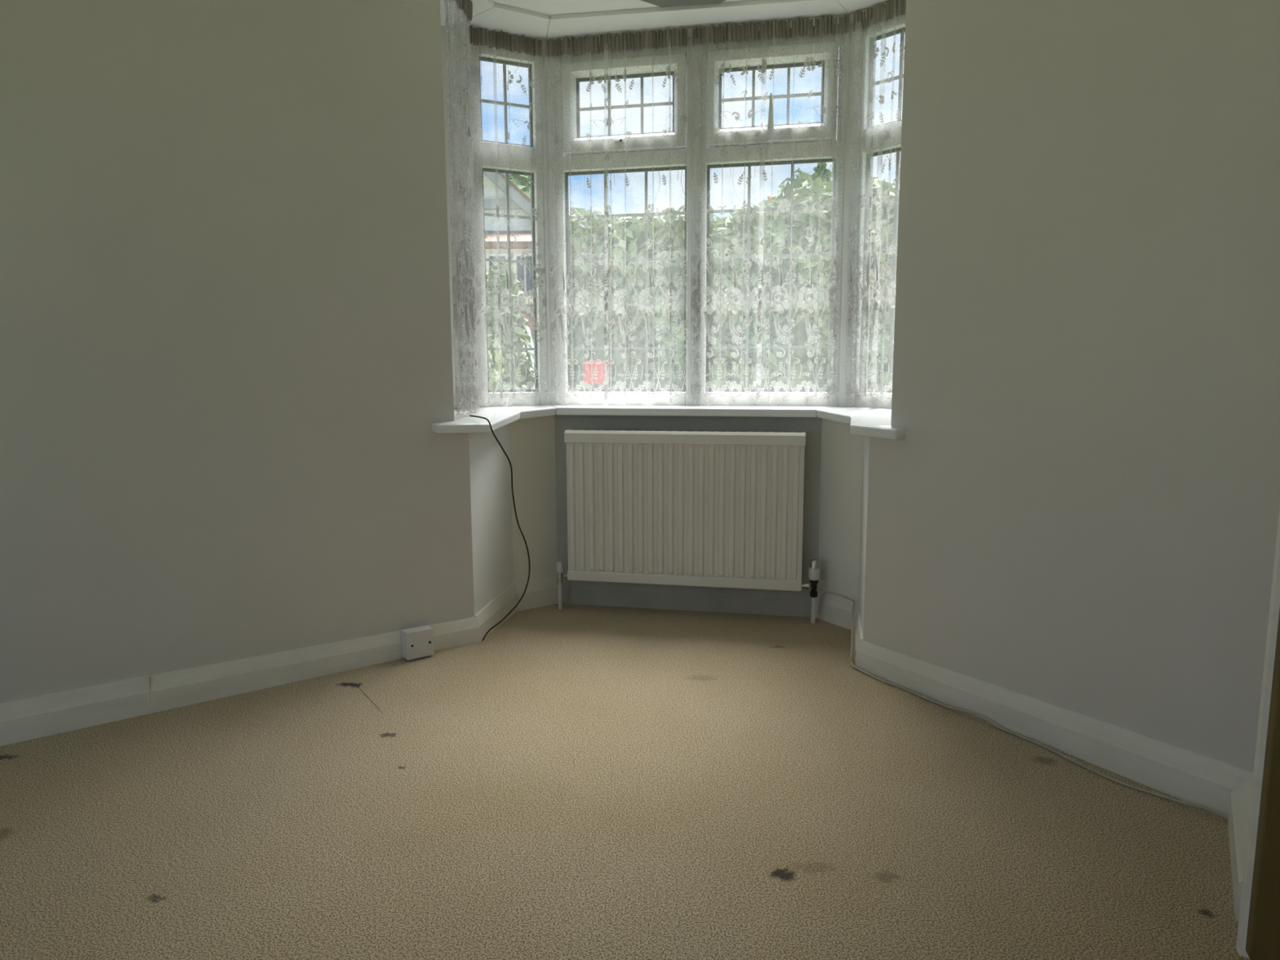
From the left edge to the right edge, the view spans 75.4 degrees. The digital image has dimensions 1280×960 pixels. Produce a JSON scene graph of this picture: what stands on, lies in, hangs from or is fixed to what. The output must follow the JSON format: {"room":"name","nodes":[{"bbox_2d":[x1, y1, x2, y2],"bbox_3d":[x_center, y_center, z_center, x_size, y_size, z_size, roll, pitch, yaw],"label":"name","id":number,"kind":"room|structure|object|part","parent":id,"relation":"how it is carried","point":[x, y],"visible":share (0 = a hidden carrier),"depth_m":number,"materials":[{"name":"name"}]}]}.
{"room":"empty living room","nodes":[
{"label":"empty living room","id":0,"kind":"room"},
{"bbox_2d":[0,0,474,702],"bbox_3d":[-1.996,-0.434,1.941,3.719,2.266,0.742,-8,11,-44],"label":"wall","id":1,"kind":"structure","parent":0,"point":[226,375],"depth_m":2.35,"materials":[{"name":"paint"}]},
{"bbox_2d":[0,616,479,746],"bbox_3d":[-1.969,0.657,1.882,3.500,0.118,0.022,-6,9,-37],"label":"baseboard","id":2,"kind":"structure","parent":1,"relation":"attached to","point":[49,714],"depth_m":2.39,"materials":[{"name":"white paint"}]},
{"bbox_2d":[401,625,434,660],"bbox_3d":[-0.741,0.542,2.762,0.094,0.094,0.050,-6,9,-37],"label":"junction box","id":3,"kind":"object","parent":1,"relation":"attached to","point":[416,642],"visible":1,"depth_m":2.74,"materials":[{"name":"white plastic"}]},
{"bbox_2d":[445,0,479,414],"bbox_3d":[-0.618,-0.958,2.898,0.049,1.447,0.283,0,8,4],"label":"curtain","id":4,"kind":"object","parent":1,"relation":"hanging from","point":[469,286],"visible":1,"depth_m":2.91,"materials":[{"name":"fabric"}]},
{"bbox_2d":[440,26,549,408],"bbox_3d":[-0.576,-1.021,3.342,0.470,1.450,0.063,-4,8,-25],"label":"window","id":5,"kind":"structure","parent":1,"relation":"in","point":[492,156],"depth_m":3.29,"materials":[{"name":"white plastic"}]},
{"bbox_3d":[-0.536,-1.702,3.272,0.220,0.082,0.059,-4,8,-25],"label":"rail","id":6,"kind":"part","parent":5,"relation":"part of","materials":[{"name":"white plastic"}]},
{"bbox_3d":[-0.535,-1.294,3.326,0.220,0.095,0.059,-4,8,-25],"label":"rail","id":7,"kind":"part","parent":5,"relation":"part of","materials":[{"name":"white plastic"}]},
{"bbox_3d":[-0.531,-0.335,3.453,0.220,0.062,0.059,-4,8,-25],"label":"rail","id":8,"kind":"part","parent":5,"relation":"part of","materials":[{"name":"white plastic"}]},
{"bbox_2d":[469,414,530,640],"bbox_3d":[-0.463,0.167,2.921,0.226,0.790,0.182,-5,9,-31],"label":"cable","id":9,"kind":"object","parent":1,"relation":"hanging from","point":[482,417],"visible":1,"depth_m":2.98,"materials":[{"name":"black plastic"}]},
{"bbox_2d":[466,25,548,406],"bbox_3d":[-0.520,-1.016,3.288,0.306,1.435,0.041,-4,9,-27],"label":"curtain","id":10,"kind":"object","parent":1,"relation":"hanging from","point":[481,36],"visible":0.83,"depth_m":3.32,"materials":[{"name":"fabric"}]},
{"bbox_2d":[440,0,890,39],"bbox_3d":[0.132,-1.704,2.913,1.906,0.020,0.728,1,8,12],"label":"trim","id":11,"kind":"structure","parent":1,"relation":"attached to","point":[488,14],"depth_m":3.07,"materials":[{"name":"paint"}]},
{"bbox_2d":[468,423,513,615],"bbox_3d":[-0.636,0.158,3.151,0.264,0.765,0.525,0,8,0],"label":"wall bay left reveal","id":12,"kind":"structure","parent":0,"point":[491,491],"depth_m":3.05,"materials":[{"name":"white paint"}]},
{"bbox_2d":[474,581,518,640],"bbox_3d":[-0.535,0.488,3.113,0.020,0.118,0.392,1,8,12],"label":"baseboard","id":13,"kind":"structure","parent":12,"relation":"attached to","point":[503,603],"depth_m":3.10,"materials":[{"name":"white paint"}]},
{"bbox_2d":[510,415,557,581],"bbox_3d":[-0.511,0.116,3.426,0.286,0.773,0.309,-4,8,-23],"label":"wall","id":14,"kind":"structure","parent":0,"point":[532,440],"depth_m":3.31,"materials":[{"name":"beige paint"}]},
{"bbox_2d":[514,574,558,610],"bbox_3d":[-0.416,0.456,3.354,0.199,0.118,0.020,-6,9,-35],"label":"baseboard","id":15,"kind":"structure","parent":14,"relation":"attached to","point":[540,592],"depth_m":3.35,"materials":[{"name":"white paint"}]},
{"bbox_2d":[492,0,752,16],"bbox_3d":[-0.872,-1.462,0.586,5.832,0.120,5.816,0,8,0],"label":"ceiling","id":16,"kind":"structure","parent":0,"point":[550,7],"depth_m":3.01,"materials":[{"name":"paint"}]},
{"bbox_2d":[640,0,725,7],"bbox_3d":[0.148,-1.682,2.746,0.506,0.020,0.506,-6,9,-37],"label":"ceiling rose","id":17,"kind":"object","parent":16,"relation":"attached to","point":[662,3],"visible":1,"depth_m":2.96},
{"bbox_2d":[0,603,1250,959],"bbox_3d":[-0.822,0.898,0.862,5.551,0.100,5.544,0,8,0],"label":"floor","id":18,"kind":"structure","parent":0,"point":[573,781],"depth_m":1.76,"materials":[{"name":"carpet"}]},
{"bbox_2d":[817,591,1228,819],"bbox_3d":[0.881,0.570,2.407,0.205,0.128,1.531,-3,8,-20],"label":"cable","id":19,"kind":"object","parent":18,"relation":"on","point":[1221,815],"visible":0.99,"depth_m":2.14,"materials":[{"name":"white plastic"}]},
{"bbox_2d":[554,414,822,587],"bbox_3d":[0.160,0.119,3.388,1.270,0.773,0.248,1,8,10],"label":"wall","id":20,"kind":"structure","parent":0,"point":[812,426],"depth_m":3.20,"materials":[{"name":"grey paint"},{"name":"plaster"}]},
{"bbox_2d":[544,26,688,404],"bbox_3d":[-0.091,-1.018,3.289,0.577,1.434,0.054,1,8,10],"label":"curtain","id":21,"kind":"object","parent":20,"relation":"hanging from","point":[674,37],"visible":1,"depth_m":3.32,"materials":[{"name":"fabric"}]},
{"bbox_2d":[555,429,820,623],"bbox_3d":[0.174,0.172,3.203,1.031,0.726,0.101,1,8,11],"label":"radiator","id":22,"kind":"object","parent":20,"relation":"attached to","point":[702,508],"visible":1,"depth_m":3.15,"materials":[{"name":"metal"}]},
{"bbox_3d":[0.161,0.386,3.201,0.912,0.040,0.033,1,8,11],"label":"rail","id":23,"kind":"part","parent":22,"relation":"part of","materials":[{"name":"metal"}]},
{"bbox_3d":[0.162,-0.162,3.143,0.916,0.047,0.065,1,8,11],"label":"casing","id":24,"kind":"part","parent":22,"relation":"part of","materials":[{"name":"metal"}]},
{"bbox_3d":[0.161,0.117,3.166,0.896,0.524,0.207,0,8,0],"label":"panel","id":25,"kind":"part","parent":22,"relation":"part of","materials":[{"name":"metal"}]},
{"bbox_2d":[561,574,817,617],"bbox_3d":[0.172,0.461,3.305,1.050,0.116,0.020,1,8,11],"label":"baseboard","id":26,"kind":"structure","parent":20,"relation":"attached to","point":[698,598],"depth_m":3.29,"materials":[{"name":"paint"}]},
{"bbox_2d":[542,23,849,406],"bbox_3d":[0.199,-1.017,3.289,1.267,1.450,0.107,1,8,11],"label":"window","id":27,"kind":"structure","parent":20,"relation":"in","point":[785,144],"depth_m":3.26,"materials":[{"name":"white plastic"}]},
{"bbox_3d":[-0.060,-1.702,3.273,0.505,0.085,0.059,1,8,11],"label":"rail","id":28,"kind":"part","parent":27,"relation":"part of","materials":[{"name":"white plastic"}]},
{"bbox_3d":[-0.061,-1.484,3.290,0.496,0.346,0.067,1,8,11],"label":"opening sash","id":29,"kind":"part","parent":27,"relation":"part of","materials":[{"name":"white plastic"}]},
{"bbox_3d":[-0.059,-1.280,3.329,0.505,0.060,0.059,1,8,11],"label":"rail","id":30,"kind":"part","parent":27,"relation":"part of","materials":[{"name":"white plastic"}]},
{"bbox_3d":[-0.055,-0.337,3.454,0.505,0.062,0.059,1,8,11],"label":"rail","id":31,"kind":"part","parent":27,"relation":"part of","materials":[{"name":"white plastic"}]},
{"bbox_3d":[0.513,-0.325,3.340,0.497,0.062,0.059,1,8,11],"label":"rail","id":32,"kind":"part","parent":27,"relation":"part of","materials":[{"name":"white plastic"}]},
{"bbox_3d":[0.497,-1.391,3.139,0.027,0.140,0.030,1,8,11],"label":"handle","id":33,"kind":"part","parent":27,"relation":"part of","materials":[{"name":"white plastic"}]},
{"bbox_3d":[0.509,-1.267,3.215,0.497,0.060,0.059,1,8,11],"label":"rail","id":34,"kind":"part","parent":27,"relation":"part of","materials":[{"name":"white plastic"}]},
{"bbox_3d":[0.506,-1.471,3.176,0.489,0.346,0.067,1,8,11],"label":"opening sash","id":35,"kind":"part","parent":27,"relation":"part of","materials":[{"name":"white plastic"}]},
{"bbox_3d":[0.507,-1.689,3.159,0.497,0.085,0.059,1,8,11],"label":"rail","id":36,"kind":"part","parent":27,"relation":"part of","materials":[{"name":"white plastic"}]},
{"bbox_2d":[690,13,848,405],"bbox_3d":[0.486,-1.008,3.192,0.584,1.434,0.048,1,8,10],"label":"curtain","id":37,"kind":"object","parent":20,"relation":"hanging from","point":[824,25],"visible":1,"depth_m":3.22,"materials":[{"name":"fabric"}]},
{"bbox_2d":[817,418,863,599],"bbox_3d":[0.827,0.146,3.165,0.258,0.773,0.387,-6,10,-38],"label":"wall","id":38,"kind":"structure","parent":0,"point":[842,451],"depth_m":3.07,"materials":[{"name":"beige paint"}]},
{"bbox_2d":[431,404,906,439],"bbox_3d":[0.097,-0.220,3.001,1.848,0.067,0.862,1,8,12],"label":"window sill","id":39,"kind":"structure","parent":38,"relation":"attached to","point":[863,421],"depth_m":3.09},
{"bbox_2d":[815,587,856,630],"bbox_3d":[0.735,0.485,3.119,0.020,0.112,0.206,-5,9,-32],"label":"baseboard","id":40,"kind":"structure","parent":38,"relation":"attached to","point":[834,609],"depth_m":3.11,"materials":[{"name":"white paint"}]},
{"bbox_2d":[839,13,905,408],"bbox_3d":[0.920,-0.990,3.069,0.410,1.450,0.063,7,11,45],"label":"window","id":41,"kind":"structure","parent":38,"relation":"in","point":[862,131],"depth_m":3.10,"materials":[{"name":"white plastic"}]},
{"bbox_3d":[0.944,-0.300,3.139,0.250,0.062,0.059,7,11,45],"label":"rail","id":42,"kind":"part","parent":41,"relation":"part of","materials":[{"name":"white plastic"}]},
{"bbox_3d":[0.940,-1.253,3.013,0.250,0.085,0.059,7,11,45],"label":"rail","id":43,"kind":"part","parent":41,"relation":"part of","materials":[{"name":"white plastic"}]},
{"bbox_3d":[0.939,-1.662,2.958,0.250,0.090,0.059,7,11,45],"label":"rail","id":44,"kind":"part","parent":41,"relation":"part of","materials":[{"name":"white plastic"}]},
{"bbox_2d":[857,435,869,634],"bbox_3d":[0.881,0.195,2.854,0.335,0.757,0.487,0,8,0],"label":"wall","id":45,"kind":"structure","parent":0,"point":[865,439],"depth_m":2.78,"materials":[{"name":"white paint"}]},
{"bbox_2d":[853,600,862,664],"bbox_3d":[0.746,0.522,2.845,0.020,0.112,0.404,1,8,12],"label":"baseboard","id":46,"kind":"structure","parent":45,"relation":"attached to","point":[857,629],"depth_m":2.81,"materials":[{"name":"white paint"}]},
{"bbox_2d":[862,0,1279,771],"bbox_3d":[1.092,-0.489,2.266,0.601,2.266,1.507,-2,8,-15],"label":"wall","id":47,"kind":"structure","parent":0,"point":[1077,508],"depth_m":1.96,"materials":[{"name":"paint"}]},
{"bbox_2d":[456,2,885,48],"bbox_3d":[0.177,-1.702,3.078,1.740,0.028,0.210,1,8,10],"label":"rail","id":48,"kind":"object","parent":47,"relation":"attached to","point":[463,28],"depth_m":3.13,"materials":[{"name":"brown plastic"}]},
{"bbox_2d":[844,0,906,407],"bbox_3d":[0.889,-0.987,3.026,0.050,1.436,0.294,-8,11,-44],"label":"curtain","id":49,"kind":"object","parent":47,"relation":"hanging from","point":[882,12],"visible":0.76,"depth_m":3.08,"materials":[{"name":"fabric"}]},
{"bbox_2d":[855,640,1253,816],"bbox_3d":[1.002,0.609,2.171,0.020,0.114,1.148,-5,9,-31],"label":"baseboard","id":50,"kind":"structure","parent":47,"relation":"attached to","point":[1187,775],"depth_m":2.04,"materials":[{"name":"white paint"}]},
{"bbox_2d":[1227,775,1253,920],"bbox_3d":[1.159,0.687,1.569,0.055,0.116,0.375,5,9,33],"label":"baseboard","id":51,"kind":"structure","parent":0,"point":[1240,797],"depth_m":1.58,"materials":[{"name":"white paint"}]},
{"bbox_3d":[1.534,-0.341,1.131,0.830,2.266,0.830,0,8,0],"label":"wall door","id":52,"kind":"structure","parent":0,"visible":0},
{"bbox_2d":[1245,608,1279,959],"bbox_3d":[1.331,-0.193,1.070,0.760,1.970,0.046,3,8,21],"label":"door","id":53,"kind":"structure","parent":52,"relation":"attached to","point":[1263,935],"depth_m":1.30,"materials":[{"name":"brown wood"}]},
{"bbox_3d":[1.236,-0.369,1.352,0.381,2.266,0.499,0,8,0],"label":"wall","id":54,"kind":"structure","parent":0,"visible":0},
{"bbox_2d":[1235,506,1279,958],"bbox_3d":[1.014,-0.243,1.236,0.085,2.050,0.050,-3,8,-20],"label":"trim","id":55,"kind":"structure","parent":54,"relation":"attached to","point":[1274,607],"depth_m":1.31,"materials":[{"name":"white paint"}]},
{"label":"outside","id":56,"kind":"structure","parent":0,"visible":0},
{"bbox_3d":[-0.007,-1.797,24.980,120.000,0.400,170.000,0,8,0],"label":"ground","id":57,"kind":"structure","parent":56,"visible":0},
{"bbox_2d":[485,266,488,280],"bbox_3d":[-2.541,-1.947,13.110,1.128,3.037,1.147,0,8,0],"label":"bush","id":58,"kind":"object","parent":57,"relation":"on","point":[486,268],"visible":0.02,"depth_m":12.88,"materials":[{"name":"green plant"}]},
{"bbox_2d":[483,171,533,303],"bbox_3d":[-5.221,-5.264,21.038,7.400,7.550,9.300,0,8,0],"label":"gabled house","id":59,"kind":"structure","parent":57,"relation":"on","point":[494,183],"depth_m":17.55,"materials":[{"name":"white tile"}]},
{"bbox_2d":[487,333,529,390],"bbox_3d":[-1.171,-0.351,6.380,0.920,1.629,0.887,0,8,0],"label":"rose bush","id":60,"kind":"object","parent":57,"relation":"on","point":[495,344],"visible":0.1,"depth_m":6.25,"materials":[{"name":"green plant"}]},
{"bbox_2d":[485,255,534,390],"bbox_3d":[-1.534,-1.233,9.434,0.778,2.578,0.801,0,8,0],"label":"bush","id":61,"kind":"object","parent":57,"relation":"on","point":[522,336],"visible":0.27,"depth_m":9.19,"materials":[{"name":"green plant"}]},
{"bbox_2d":[506,325,534,389],"bbox_3d":[-2.757,-1.250,11.610,3.096,2.050,1.650,0,8,0],"label":"van","id":62,"kind":"object","parent":57,"relation":"on","point":[528,331],"visible":0.02,"depth_m":11.75,"materials":[{"name":"metal"}]},
{"bbox_2d":[521,303,533,339],"bbox_3d":[-3.107,-1.741,13.991,3.800,2.400,0.280,0,8,0],"label":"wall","id":63,"kind":"structure","parent":57,"relation":"on","point":[526,317],"depth_m":13.77,"materials":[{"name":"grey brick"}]},
{"bbox_2d":[508,173,569,213],"bbox_3d":[-4.132,-7.041,30.325,4.830,8.625,4.696,0,8,0],"label":"tree","id":64,"kind":"object","parent":57,"relation":"on","point":[517,180],"visible":0.08,"depth_m":28.99,"materials":[{"name":"green plant"}]},
{"bbox_2d":[582,361,609,389],"bbox_3d":[-0.311,-0.175,6.029,0.200,1.365,0.160,0,8,0],"label":"post box","id":65,"kind":"object","parent":57,"relation":"on","point":[598,381],"visible":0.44,"depth_m":5.88,"materials":[{"name":"metal"}]},
{"bbox_3d":[-0.313,-0.842,5.941,0.200,0.020,0.160,0,8,0],"label":"lid","id":66,"kind":"part","parent":65,"relation":"part of","materials":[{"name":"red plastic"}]},
{"bbox_3d":[-0.310,-0.096,6.040,0.060,1.205,0.060,0,8,0],"label":"post","id":67,"kind":"part","parent":65,"relation":"part of","materials":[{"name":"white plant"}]},
{"bbox_2d":[568,163,900,390],"bbox_3d":[2.280,-1.291,7.519,7.475,3.166,1.345,5,9,33],"label":"hedge","id":68,"kind":"object","parent":57,"relation":"on","point":[633,227],"visible":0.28,"depth_m":7.97,"materials":[{"name":"green plant"}]},
{"bbox_2d":[809,162,833,186],"bbox_3d":[2.556,-2.393,11.796,1.547,4.224,1.522,-6,10,-38],"label":"conifer tree","id":69,"kind":"object","parent":57,"relation":"on","point":[820,170],"visible":0.06,"depth_m":11.48,"materials":[{"name":"green plant"}]}
]}

